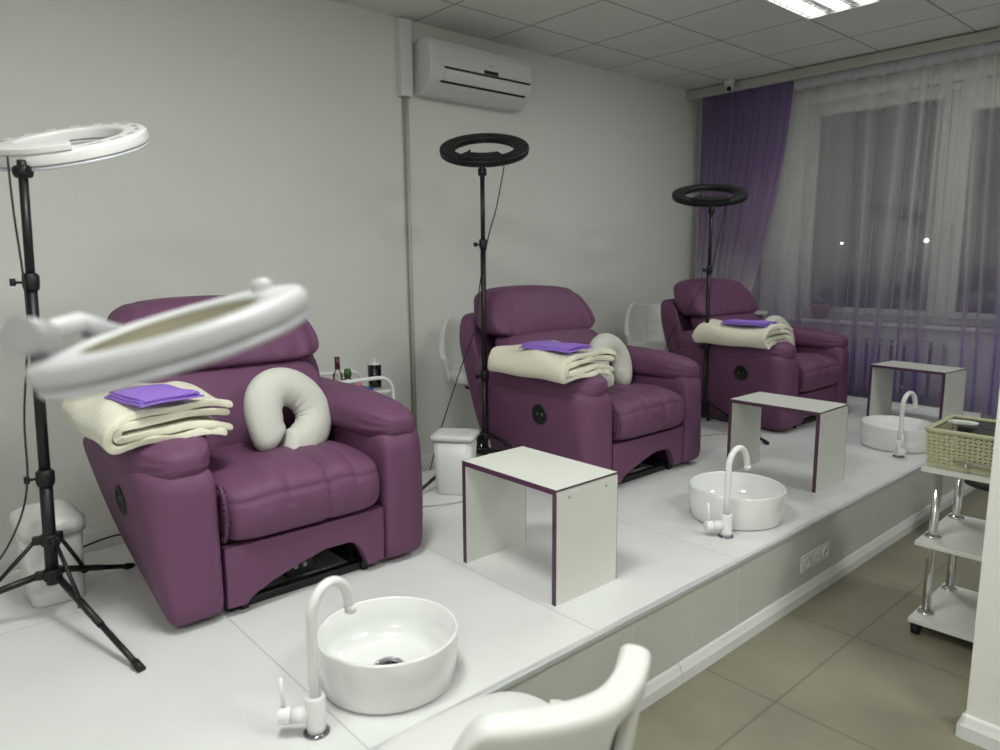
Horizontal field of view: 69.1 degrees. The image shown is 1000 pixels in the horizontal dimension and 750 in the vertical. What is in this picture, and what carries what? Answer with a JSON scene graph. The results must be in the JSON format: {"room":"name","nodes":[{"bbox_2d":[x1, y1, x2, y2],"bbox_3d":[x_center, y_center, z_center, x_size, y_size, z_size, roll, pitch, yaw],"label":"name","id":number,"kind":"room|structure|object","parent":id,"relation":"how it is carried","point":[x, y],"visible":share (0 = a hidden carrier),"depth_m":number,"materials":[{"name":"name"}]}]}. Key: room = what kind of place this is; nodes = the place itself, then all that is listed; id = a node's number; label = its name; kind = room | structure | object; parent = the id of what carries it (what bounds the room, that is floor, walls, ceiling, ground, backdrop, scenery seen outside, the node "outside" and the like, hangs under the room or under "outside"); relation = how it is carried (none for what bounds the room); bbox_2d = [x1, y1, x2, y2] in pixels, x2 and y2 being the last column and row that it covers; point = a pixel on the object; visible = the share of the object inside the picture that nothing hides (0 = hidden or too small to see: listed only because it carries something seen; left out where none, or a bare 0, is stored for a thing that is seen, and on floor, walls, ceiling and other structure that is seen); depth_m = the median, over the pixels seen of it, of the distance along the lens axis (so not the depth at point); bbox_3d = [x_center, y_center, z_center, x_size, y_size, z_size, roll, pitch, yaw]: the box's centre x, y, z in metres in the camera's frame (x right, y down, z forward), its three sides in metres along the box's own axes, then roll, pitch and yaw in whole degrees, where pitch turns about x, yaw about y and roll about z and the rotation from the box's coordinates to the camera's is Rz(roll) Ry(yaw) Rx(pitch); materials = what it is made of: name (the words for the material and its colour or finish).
{"room":"salon","nodes":[
{"label":"salon","id":0,"kind":"room"},
{"bbox_2d":[0,0,700,549],"bbox_3d":[-1.016,-0.689,4.327,7.700,2.882,0.100,-8,12,-41],"label":"wall","id":1,"kind":"structure","parent":0,"point":[275,149],"depth_m":4.11,"materials":[{"name":"paint"}]},
{"bbox_2d":[0,441,490,573],"bbox_3d":[-1.004,0.682,4.468,7.600,0.130,0.018,-8,12,-41],"label":"baseboard","id":2,"kind":"structure","parent":1,"relation":"attached to","point":[11,554],"depth_m":3.60,"materials":[{"name":"white plastic"}]},
{"bbox_2d":[395,17,412,97],"bbox_3d":[-0.582,-1.928,4.421,0.085,0.447,0.055,-8,12,-41],"label":"pipe trunking","id":3,"kind":"object","parent":1,"relation":"attached to","point":[403,26],"visible":1,"depth_m":4.40,"materials":[{"name":"white plastic"}]},
{"bbox_2d":[402,97,412,413],"bbox_3d":[-0.588,-0.562,4.651,0.016,2.323,0.010,-8,12,-41],"label":"cable","id":4,"kind":"object","parent":1,"relation":"attached to","point":[402,97],"visible":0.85,"depth_m":4.61,"materials":[{"name":"grey plastic"}]},
{"bbox_2d":[404,97,416,428],"bbox_3d":[-0.570,-0.564,4.662,0.029,2.323,0.023,-8,12,-41],"label":"drain pipe","id":5,"kind":"object","parent":1,"relation":"attached to","point":[405,98],"visible":0.79,"depth_m":4.62,"materials":[{"name":"grey plastic"}]},
{"bbox_2d":[413,36,531,111],"bbox_3d":[-0.156,-1.932,4.701,0.850,0.330,0.206,-8,12,-41],"label":"air conditioner","id":6,"kind":"object","parent":1,"relation":"attached to","point":[445,70],"visible":1,"depth_m":4.58,"materials":[{"name":"white plastic"}]},
{"bbox_2d":[330,0,999,90],"bbox_3d":[0.999,-1.814,1.837,7.700,0.100,6.200,-8,12,-41],"label":"ceiling","id":7,"kind":"structure","parent":0,"point":[688,45],"depth_m":4.65,"materials":[{"name":"tile"}]},
{"bbox_2d":[724,78,734,91],"bbox_3d":[1.890,-2.383,5.987,0.097,0.101,0.090,-8,12,-41],"label":"security camera","id":8,"kind":"object","parent":7,"relation":"attached to","point":[729,83],"visible":1,"depth_m":5.95,"materials":[{"name":"white plastic"}]},
{"bbox_2d":[762,0,886,20],"bbox_3d":[1.859,-2.112,4.040,0.580,0.016,0.580,-8,12,-41],"label":"recessed light","id":9,"kind":"object","parent":7,"relation":"in","point":[813,11],"visible":1,"depth_m":4.21,"materials":[{"name":"white plastic"}]},
{"bbox_2d":[686,28,999,101],"bbox_3d":[3.693,-2.111,4.144,0.105,0.082,6.100,-8,12,-41],"label":"rail","id":10,"kind":"object","parent":7,"relation":"attached to","point":[991,35],"visible":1,"depth_m":5.28,"materials":[{"name":"grey"}]},
{"bbox_2d":[695,80,793,292],"bbox_3d":[2.027,-1.147,6.183,0.063,2.457,0.847,-8,12,-41],"label":"curtain","id":11,"kind":"object","parent":10,"relation":"hanging from","point":[744,133],"visible":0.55,"depth_m":6.10,"materials":[{"name":"purple fabric"}]},
{"bbox_2d":[698,41,999,416],"bbox_3d":[3.322,-0.935,4.806,0.116,2.457,4.727,-8,12,-41],"label":"sheer curtain","id":12,"kind":"object","parent":10,"relation":"hanging from","point":[978,51],"visible":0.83,"depth_m":5.21,"materials":[{"name":"grey fabric"}]},
{"bbox_2d":[502,469,955,702],"bbox_3d":[0.056,0.801,3.087,7.350,0.318,1.674,-8,12,-41],"label":"platform side","id":13,"kind":"structure","parent":0,"point":[681,627],"depth_m":2.67,"materials":[{"name":"paint"}]},
{"bbox_2d":[367,461,926,749],"bbox_3d":[0.616,0.726,2.442,7.360,0.018,0.018,-8,12,-41],"label":"trim","id":14,"kind":"structure","parent":13,"relation":"attached to","point":[519,676],"depth_m":2.33,"materials":[{"name":"grey plastic"}]},
{"bbox_2d":[640,482,975,711],"bbox_3d":[0.622,1.018,2.484,7.360,0.072,0.018,-8,12,-41],"label":"baseboard","id":15,"kind":"structure","parent":13,"relation":"attached to","point":[718,648],"depth_m":2.89,"materials":[{"name":"white plastic"}]},
{"bbox_2d":[800,541,829,573],"bbox_3d":[1.349,0.778,3.103,0.256,0.076,0.014,-8,12,-41],"label":"wall socket","id":16,"kind":"object","parent":13,"relation":"attached to","point":[820,553],"visible":1,"depth_m":3.09,"materials":[{"name":"white plastic"}]},
{"bbox_2d":[804,557,810,568],"bbox_3d":[1.289,0.788,3.044,0.048,0.048,0.005,-8,12,-41],"label":"socket","id":17,"kind":"object","parent":16,"relation":"attached to","point":[807,560],"depth_m":3.05,"materials":[{"name":"white plastic"}]},
{"bbox_2d":[814,552,819,562],"bbox_3d":[1.352,0.778,3.099,0.048,0.048,0.005,-8,12,-41],"label":"socket","id":18,"kind":"object","parent":16,"relation":"attached to","point":[816,554],"depth_m":3.10,"materials":[{"name":"white plastic"}]},
{"bbox_2d":[823,547,828,557],"bbox_3d":[1.415,0.769,3.155,0.048,0.048,0.005,-8,12,-41],"label":"socket","id":19,"kind":"object","parent":16,"relation":"attached to","point":[825,549],"depth_m":3.16,"materials":[{"name":"white plastic"}]},
{"bbox_2d":[632,488,988,749],"bbox_3d":[1.020,1.130,2.308,7.700,0.100,6.200,-8,12,-41],"label":"floor","id":20,"kind":"structure","parent":0,"point":[845,669],"depth_m":2.50,"materials":[{"name":"tile"}]},
{"bbox_2d":[0,277,309,400],"bbox_3d":[-0.578,0.608,0.842,0.756,1.417,0.300,-4,10,-20],"label":"lamp","id":21,"kind":"object","parent":20,"relation":"on","point":[112,356],"visible":1,"depth_m":0.74,"materials":[{"name":"white plastic"}]},
{"bbox_2d":[37,307,309,400],"bbox_3d":[-0.361,-0.033,0.823,0.285,0.087,0.294,-8,12,-41],"label":"diffuser","id":22,"kind":"object","parent":21,"relation":"attached to","point":[112,356],"depth_m":0.71,"materials":[{"name":"grey plastic"}]},
{"bbox_2d":[0,401,955,749],"bbox_3d":[0.050,0.632,3.072,7.360,0.020,1.710,-8,12,-41],"label":"platform","id":23,"kind":"object","parent":20,"relation":"on","point":[211,683],"visible":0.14,"depth_m":2.25,"materials":[{"name":"tile"}]},
{"bbox_2d":[8,499,85,608],"bbox_3d":[-1.493,0.586,2.422,0.201,0.298,0.250,-8,12,-41],"label":"trash bin","id":24,"kind":"object","parent":23,"relation":"on","point":[69,520],"visible":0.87,"depth_m":2.34,"materials":[{"name":"white plastic"}]},
{"bbox_2d":[0,123,149,672],"bbox_3d":[-1.377,-0.020,2.238,0.885,1.573,0.732,0,9,5],"label":"lamp","id":25,"kind":"object","parent":23,"relation":"on","point":[49,149],"visible":1,"depth_m":2.17,"materials":[{"name":"black metal"}]},
{"bbox_2d":[0,156,28,559],"bbox_3d":[-1.610,0.070,2.184,0.510,1.387,0.052,2,9,15],"label":"cable","id":26,"kind":"object","parent":25,"relation":"hanging from","point":[7,157],"visible":0.94,"depth_m":2.13,"materials":[{"name":"black plastic"}]},
{"bbox_2d":[0,138,149,171],"bbox_3d":[-1.346,-0.702,2.278,0.441,0.182,0.450,-6,11,-41],"label":"diffuser","id":27,"kind":"object","parent":25,"relation":"attached to","point":[24,154],"depth_m":2.10,"materials":[{"name":"grey plastic"}]},
{"bbox_2d":[83,534,120,547],"bbox_3d":[-1.522,0.649,2.778,0.382,0.049,0.028,-8,12,-41],"label":"cable","id":28,"kind":"object","parent":23,"relation":"on","point":[96,541],"visible":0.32,"depth_m":2.78,"materials":[{"name":"black plastic"}]},
{"bbox_2d":[83,295,422,626],"bbox_3d":[-0.948,0.198,2.720,1.012,0.962,1.064,-8,12,-41],"label":"recliner","id":29,"kind":"object","parent":23,"relation":"on","point":[182,508],"visible":0.77,"depth_m":2.40,"materials":[{"name":"purple leather"}]},
{"bbox_2d":[61,381,232,454],"bbox_3d":[-1.160,0.111,2.366,0.377,0.148,0.570,-8,12,-41],"label":"folded blanket","id":30,"kind":"object","parent":29,"relation":"on","point":[117,427],"visible":0.7,"depth_m":2.17,"materials":[{"name":"beige fabric"}]},
{"bbox_2d":[104,384,203,407],"bbox_3d":[-1.058,0.059,2.218,0.250,0.026,0.190,7,12,39],"label":"folded cloth","id":31,"kind":"object","parent":30,"relation":"on","point":[145,395],"visible":1,"depth_m":2.18,"materials":[{"name":"purple fabric"}]},
{"bbox_2d":[243,367,331,450],"bbox_3d":[-0.774,0.146,2.663,0.197,0.344,0.359,5,11,31],"label":"pillow","id":32,"kind":"object","parent":29,"relation":"on","point":[265,397],"visible":0.92,"depth_m":2.60,"materials":[{"name":"grey fabric"}]},
{"bbox_2d":[207,440,379,539],"bbox_3d":[-0.815,0.361,2.594,0.574,0.228,0.665,-8,12,-41],"label":"seat cushion","id":33,"kind":"object","parent":29,"relation":"on","point":[281,492],"depth_m":2.37,"materials":[{"name":"purple leather"}]},
{"bbox_2d":[277,576,355,740],"bbox_3d":[-0.423,0.659,1.707,0.209,0.365,0.090,-6,11,-32],"label":"faucet","id":34,"kind":"object","parent":23,"relation":"on","point":[313,713],"visible":1,"depth_m":1.69,"materials":[{"name":"white metal"}]},
{"bbox_2d":[319,370,394,399],"bbox_3d":[-0.895,0.418,3.901,0.602,0.828,0.354,-8,12,-41],"label":"cart","id":35,"kind":"object","parent":23,"relation":"on","point":[381,390],"visible":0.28,"depth_m":3.91,"materials":[{"name":"white plastic"}]},
{"bbox_2d":[333,357,342,380],"bbox_3d":[-0.862,-0.005,3.853,0.052,0.187,0.052,-8,12,-41],"label":"spray bottle","id":36,"kind":"object","parent":35,"relation":"on","point":[336,359],"visible":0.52,"depth_m":3.84,"materials":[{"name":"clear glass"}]},
{"bbox_2d":[343,368,353,384],"bbox_3d":[-0.803,0.028,3.830,0.068,0.128,0.068,-8,12,-41],"label":"perfume bottle","id":37,"kind":"object","parent":35,"relation":"on","point":[347,373],"visible":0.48,"depth_m":3.81,"materials":[{"name":"green glass"}]},
{"bbox_2d":[354,383,390,393],"bbox_3d":[-0.897,0.100,3.850,0.560,0.018,0.300,-8,12,-41],"label":"tray","id":38,"kind":"object","parent":35,"relation":"on","point":[381,390],"depth_m":3.92,"materials":[{"name":"white plastic"}]},
{"bbox_2d":[368,359,381,387],"bbox_3d":[-0.687,-0.012,3.982,0.074,0.158,0.074,-8,12,-41],"label":"bottle","id":39,"kind":"object","parent":35,"relation":"on","point":[374,368],"visible":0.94,"depth_m":3.96,"materials":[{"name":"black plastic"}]},
{"bbox_2d":[317,596,457,714],"bbox_3d":[-0.296,0.736,1.931,0.372,0.137,0.372,-8,12,-41],"label":"basin","id":40,"kind":"object","parent":23,"relation":"on","point":[394,654],"visible":0.99,"depth_m":1.95,"materials":[{"name":"white ceramic"}]},
{"bbox_2d":[423,501,462,506],"bbox_3d":[-0.186,0.573,3.358,0.504,0.007,0.086,-7,11,-36],"label":"cable","id":41,"kind":"object","parent":23,"relation":"on","point":[459,501],"visible":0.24,"depth_m":3.28,"materials":[{"name":"grey plastic"}]},
{"bbox_2d":[430,428,478,495],"bbox_3d":[-0.212,0.412,3.472,0.212,0.291,0.192,1,9,8],"label":"trash bin","id":42,"kind":"object","parent":23,"relation":"on","point":[452,446],"visible":0.88,"depth_m":3.40,"materials":[{"name":"white plastic"}]},
{"bbox_2d":[439,315,481,456],"bbox_3d":[-0.112,0.177,4.551,0.532,1.087,0.531,-3,9,-16],"label":"tub chair","id":43,"kind":"object","parent":23,"relation":"on","point":[450,353],"visible":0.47,"depth_m":4.52,"materials":[{"name":"white plastic"}]},
{"bbox_2d":[422,133,528,490],"bbox_3d":[-0.177,-0.371,3.696,0.819,1.770,0.624,-5,10,-26],"label":"lamp","id":44,"kind":"object","parent":23,"relation":"on","point":[520,147],"visible":0.98,"depth_m":3.67,"materials":[{"name":"black metal"}]},
{"bbox_2d":[430,166,504,469],"bbox_3d":[-0.239,-0.109,3.806,0.556,1.886,0.088,4,10,25],"label":"cable","id":45,"kind":"object","parent":44,"relation":"hanging from","point":[503,166],"visible":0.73,"depth_m":3.68,"materials":[{"name":"black plastic"}]},
{"bbox_2d":[440,141,528,167],"bbox_3d":[-0.080,-1.148,3.736,0.436,0.205,0.433,-8,12,-41],"label":"diffuser","id":46,"kind":"object","parent":44,"relation":"attached to","point":[520,150],"depth_m":3.59,"materials":[{"name":"black plastic"}]},
{"bbox_2d":[462,446,617,606],"bbox_3d":[0.133,0.507,2.563,0.300,0.385,0.472,-8,12,-41],"label":"table","id":47,"kind":"object","parent":23,"relation":"on","point":[584,495],"visible":1,"depth_m":2.46,"materials":[{"name":"white laminate"}]},
{"bbox_2d":[459,285,700,484],"bbox_3d":[0.400,-0.003,3.957,1.012,0.948,1.149,-8,12,-41],"label":"recliner","id":48,"kind":"object","parent":23,"relation":"on","point":[654,420],"visible":0.8,"depth_m":3.71,"materials":[{"name":"purple leather"}]},
{"bbox_2d":[488,340,616,383],"bbox_3d":[0.245,-0.077,3.502,0.391,0.147,0.530,-8,12,-41],"label":"folded blanket","id":49,"kind":"object","parent":48,"relation":"on","point":[554,366],"visible":0.89,"depth_m":3.34,"materials":[{"name":"beige fabric"}]},
{"bbox_2d":[519,340,592,352],"bbox_3d":[0.260,-0.136,3.406,0.300,0.026,0.180,8,12,42],"label":"folded cloth","id":50,"kind":"object","parent":49,"relation":"on","point":[545,345],"visible":1,"depth_m":3.36,"materials":[{"name":"purple fabric"}]},
{"bbox_2d":[588,333,631,386],"bbox_3d":[0.577,-0.072,3.840,0.158,0.294,0.336,8,12,42],"label":"pillow","id":51,"kind":"object","parent":48,"relation":"on","point":[622,364],"visible":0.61,"depth_m":3.85,"materials":[{"name":"grey fabric"}]},
{"bbox_2d":[607,382,684,440],"bbox_3d":[0.560,0.158,3.800,0.574,0.228,0.665,-8,12,-41],"label":"seat cushion","id":52,"kind":"object","parent":48,"relation":"on","point":[641,411],"depth_m":3.57,"materials":[{"name":"purple leather"}]},
{"bbox_2d":[624,302,667,351],"bbox_3d":[1.242,-0.021,5.734,0.532,1.086,0.530,-1,9,-2],"label":"tub chair","id":53,"kind":"object","parent":23,"relation":"on","point":[643,327],"visible":0.52,"depth_m":5.84,"materials":[{"name":"white plastic"}]},
{"bbox_2d":[672,184,747,322],"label":"lamp","id":54,"kind":"object","parent":23,"relation":"on","point":[740,194],"depth_m":4.72,"materials":[{"name":"black metal"}]},
{"bbox_2d":[665,207,725,350],"bbox_3d":[1.175,-0.234,4.935,0.617,1.756,0.096,6,11,33],"label":"cable","id":55,"kind":"object","parent":54,"relation":"hanging from","point":[725,207],"visible":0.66,"depth_m":4.75,"materials":[{"name":"black plastic"}]},
{"bbox_2d":[672,189,747,206],"bbox_3d":[1.400,-1.192,4.856,0.470,0.166,0.477,-8,12,-41],"label":"diffuser","id":56,"kind":"object","parent":54,"relation":"attached to","point":[678,195],"depth_m":4.70,"materials":[{"name":"black plastic"}]},
{"bbox_2d":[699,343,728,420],"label":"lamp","id":57,"kind":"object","parent":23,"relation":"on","point":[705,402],"depth_m":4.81,"materials":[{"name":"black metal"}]},
{"bbox_2d":[704,445,750,538],"bbox_3d":[0.918,0.461,2.882,0.218,0.365,0.073,-4,10,-22],"label":"faucet","id":58,"kind":"object","parent":23,"relation":"on","point":[724,524],"visible":1,"depth_m":2.87,"materials":[{"name":"white metal"}]},
{"bbox_2d":[688,471,786,530],"bbox_3d":[1.013,0.536,3.118,0.400,0.137,0.400,-8,12,-41],"label":"basin","id":59,"kind":"object","parent":23,"relation":"on","point":[757,502],"visible":0.82,"depth_m":3.03,"materials":[{"name":"white ceramic"}]},
{"bbox_2d":[661,278,848,430],"bbox_3d":[1.768,-0.202,5.140,1.012,0.948,1.124,-8,12,-41],"label":"recliner","id":60,"kind":"object","parent":23,"relation":"on","point":[816,367],"visible":0.77,"depth_m":4.88,"materials":[{"name":"purple leather"}]},
{"bbox_2d":[692,319,792,348],"bbox_3d":[1.576,-0.274,4.709,0.384,0.148,0.530,-9,13,-43],"label":"folded blanket","id":61,"kind":"object","parent":60,"relation":"on","point":[713,332],"visible":0.97,"depth_m":4.57,"materials":[{"name":"beige fabric"}]},
{"bbox_2d":[721,319,777,326],"bbox_3d":[1.586,-0.334,4.622,0.300,0.026,0.180,8,12,42],"label":"folded cloth","id":62,"kind":"object","parent":61,"relation":"on","point":[762,323],"visible":1,"depth_m":4.58,"materials":[{"name":"purple fabric"}]},
{"bbox_2d":[765,315,794,345],"bbox_3d":[1.921,-0.265,5.031,0.336,0.294,0.158,-7,11,-37],"label":"pillow","id":63,"kind":"object","parent":60,"relation":"on","point":[778,319],"visible":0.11,"depth_m":5.02,"materials":[{"name":"grey fabric"}]},
{"bbox_2d":[795,353,840,392],"bbox_3d":[1.921,-0.042,4.992,0.574,0.228,0.665,-8,12,-41],"label":"seat cushion","id":64,"kind":"object","parent":60,"relation":"on","point":[818,372],"depth_m":4.75,"materials":[{"name":"purple leather"}]},
{"bbox_2d":[727,392,848,492],"bbox_3d":[1.440,0.322,3.662,0.300,0.385,0.472,-8,12,-41],"label":"table","id":65,"kind":"object","parent":23,"relation":"on","point":[744,418],"visible":0.97,"depth_m":3.56,"materials":[{"name":"white laminate"}]},
{"bbox_2d":[860,415,932,452],"bbox_3d":[2.328,0.345,4.256,0.400,0.137,0.400,-8,12,-41],"label":"basin","id":66,"kind":"object","parent":23,"relation":"on","point":[880,432],"visible":0.66,"depth_m":4.17,"materials":[{"name":"white ceramic"}]},
{"bbox_2d":[892,391,917,457],"bbox_3d":[2.234,0.271,4.012,0.082,0.365,0.214,8,12,42],"label":"faucet","id":67,"kind":"object","parent":23,"relation":"on","point":[899,451],"visible":1,"depth_m":4.00,"materials":[{"name":"white metal"}]},
{"bbox_2d":[866,360,966,426],"bbox_3d":[2.739,0.133,4.789,0.300,0.385,0.472,-7,11,-35],"label":"table","id":68,"kind":"object","parent":23,"relation":"on","point":[881,375],"visible":0.92,"depth_m":4.75,"materials":[{"name":"white laminate"}]},
{"bbox_2d":[377,644,650,749],"bbox_3d":[0.006,0.862,1.484,0.545,0.704,0.544,-7,11,-37],"label":"tub chair","id":69,"kind":"object","parent":20,"relation":"on","point":[607,717],"visible":1,"depth_m":1.26,"materials":[{"name":"white leather"}]},
{"bbox_2d":[754,311,767,319],"bbox_3d":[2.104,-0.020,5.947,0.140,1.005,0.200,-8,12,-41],"label":"cart","id":70,"kind":"object","parent":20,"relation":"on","point":[760,314],"visible":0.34,"depth_m":5.84,"materials":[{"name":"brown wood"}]},
{"bbox_2d":[908,460,991,642],"bbox_3d":[1.913,0.653,2.690,0.435,0.707,0.555,-9,12,-42],"label":"trolley","id":71,"kind":"object","parent":20,"relation":"on","point":[951,610],"visible":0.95,"depth_m":2.78,"materials":[{"name":"white laminate"}]},
{"bbox_2d":[908,583,978,642],"bbox_3d":[1.915,0.945,2.737,0.435,0.018,0.555,-9,12,-42],"label":"shelf","id":72,"kind":"object","parent":71,"relation":"attached to","point":[953,610],"depth_m":2.81,"materials":[{"name":"white laminate"}]},
{"bbox_2d":[914,513,985,561],"bbox_3d":[1.913,0.639,2.688,0.435,0.018,0.555,-9,12,-42],"label":"shelf","id":73,"kind":"object","parent":71,"relation":"attached to","point":[958,534],"depth_m":2.76,"materials":[{"name":"white laminate"}]},
{"bbox_2d":[921,463,989,483],"bbox_3d":[1.911,0.354,2.642,0.435,0.018,0.555,-9,12,-42],"label":"shelf","id":74,"kind":"object","parent":71,"relation":"attached to","point":[925,468],"depth_m":2.62,"materials":[{"name":"white plastic"}]},
{"bbox_2d":[925,414,995,476],"bbox_3d":[1.862,0.274,2.618,0.328,0.147,0.518,-9,12,-42],"label":"storage basket","id":75,"kind":"object","parent":71,"relation":"on","point":[940,446],"visible":0.88,"depth_m":2.63,"materials":[{"name":"beige plastic"}]},
{"bbox_2d":[948,419,978,425],"bbox_3d":[1.718,0.176,2.695,0.032,0.022,0.111,-5,10,-24],"label":"brush","id":76,"kind":"object","parent":75,"relation":"in","point":[953,421],"visible":1,"depth_m":2.68,"materials":[{"name":"white plastic"}]},
{"bbox_2d":[955,422,995,455],"bbox_3d":[1.895,0.261,2.690,0.096,0.124,0.340,-8,12,-41],"label":"case","id":77,"kind":"object","parent":75,"relation":"in","point":[961,428],"visible":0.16,"depth_m":2.75,"materials":[{"name":"grey"}]},
{"bbox_2d":[968,429,994,464],"bbox_3d":[1.792,0.272,2.627,0.096,0.124,0.150,-8,12,-41],"label":"case","id":78,"kind":"object","parent":75,"relation":"in","point":[978,431],"visible":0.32,"depth_m":2.63,"materials":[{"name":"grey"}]},
{"bbox_2d":[964,479,989,491],"bbox_3d":[2.493,0.675,3.604,0.451,0.367,0.429,-8,12,-41],"label":"stool","id":79,"kind":"object","parent":20,"relation":"on","point":[979,485],"visible":0.09,"depth_m":3.54,"materials":[{"name":"black leather"}]},
{"bbox_2d":[695,54,999,419],"bbox_3d":[3.940,-0.763,4.574,0.250,2.882,6.100,-8,12,-41],"label":"wall","id":80,"kind":"structure","parent":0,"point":[965,70],"depth_m":5.67,"materials":[{"name":"paint"}]},
{"bbox_2d":[800,82,961,323],"bbox_3d":[2.888,-1.275,5.620,0.080,1.700,1.080,-8,12,-41],"label":"window","id":81,"kind":"structure","parent":80,"relation":"attached to","point":[932,315],"depth_m":5.42,"materials":[{"name":"grey plastic"}]},
{"bbox_2d":[784,317,993,332],"bbox_3d":[3.836,-0.239,4.582,0.130,0.030,4.230,-8,12,-41],"label":"windowsill","id":82,"kind":"object","parent":80,"relation":"attached to","point":[802,319],"visible":0.76,"depth_m":5.45,"materials":[{"name":"paint"}]},
{"bbox_2d":[810,297,829,318],"bbox_3d":[2.606,-0.545,5.912,0.148,0.171,0.148,-8,12,-41],"label":"flower pot","id":83,"kind":"object","parent":82,"relation":"on","point":[819,310],"visible":1,"depth_m":5.87,"materials":[{"name":"brown"}]},
{"bbox_2d":[844,335,945,397],"bbox_3d":[2.950,-0.079,5.548,0.105,0.400,0.800,-8,12,-41],"label":"radiator","id":84,"kind":"object","parent":80,"relation":"attached to","point":[938,348],"visible":0.46,"depth_m":5.41,"materials":[{"name":"grey metal"}]},
{"bbox_2d":[847,396,980,417],"bbox_3d":[2.755,0.191,5.530,0.030,0.035,1.570,-8,12,-41],"label":"trim","id":85,"kind":"structure","parent":80,"relation":"attached to","point":[849,398],"depth_m":5.22,"materials":[{"name":"plastic"}]},
{"bbox_2d":[940,76,999,326],"bbox_3d":[3.478,-1.169,4.935,0.117,1.700,0.740,-8,12,-41],"label":"window","id":86,"kind":"structure","parent":80,"relation":"attached to","point":[990,86],"depth_m":5.14,"materials":[{"name":"grey plastic"}]},
{"bbox_2d":[959,390,999,749],"bbox_3d":[2.349,-0.177,0.985,0.138,2.882,2.776,-8,12,-41],"label":"wall","id":87,"kind":"structure","parent":0,"point":[983,701],"depth_m":2.12,"materials":[{"name":"paint"}]},
{"bbox_2d":[955,711,965,736],"bbox_3d":[1.438,1.050,2.234,0.135,0.075,0.018,-8,12,-41],"label":"baseboard","id":88,"kind":"structure","parent":87,"relation":"attached to","point":[961,720],"depth_m":2.19,"materials":[{"name":"white"}]},
{"label":"outside","id":89,"kind":"structure","parent":0,"visible":0},
{"bbox_2d":[923,239,929,310],"bbox_3d":[10.247,0.375,17.928,0.237,7.648,0.152,-8,12,-41],"label":"street lamp","id":90,"kind":"object","parent":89,"point":[929,239],"visible":0.04,"depth_m":17.49,"materials":[{"name":"grey metal"}]},
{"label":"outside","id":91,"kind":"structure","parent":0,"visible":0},
{"bbox_2d":[838,236,845,306],"bbox_3d":[8.521,0.311,18.532,0.214,7.608,0.152,-8,12,-41],"label":"street lamp","id":92,"kind":"object","parent":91,"point":[840,294],"visible":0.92,"depth_m":18.07,"materials":[{"name":"grey metal"}]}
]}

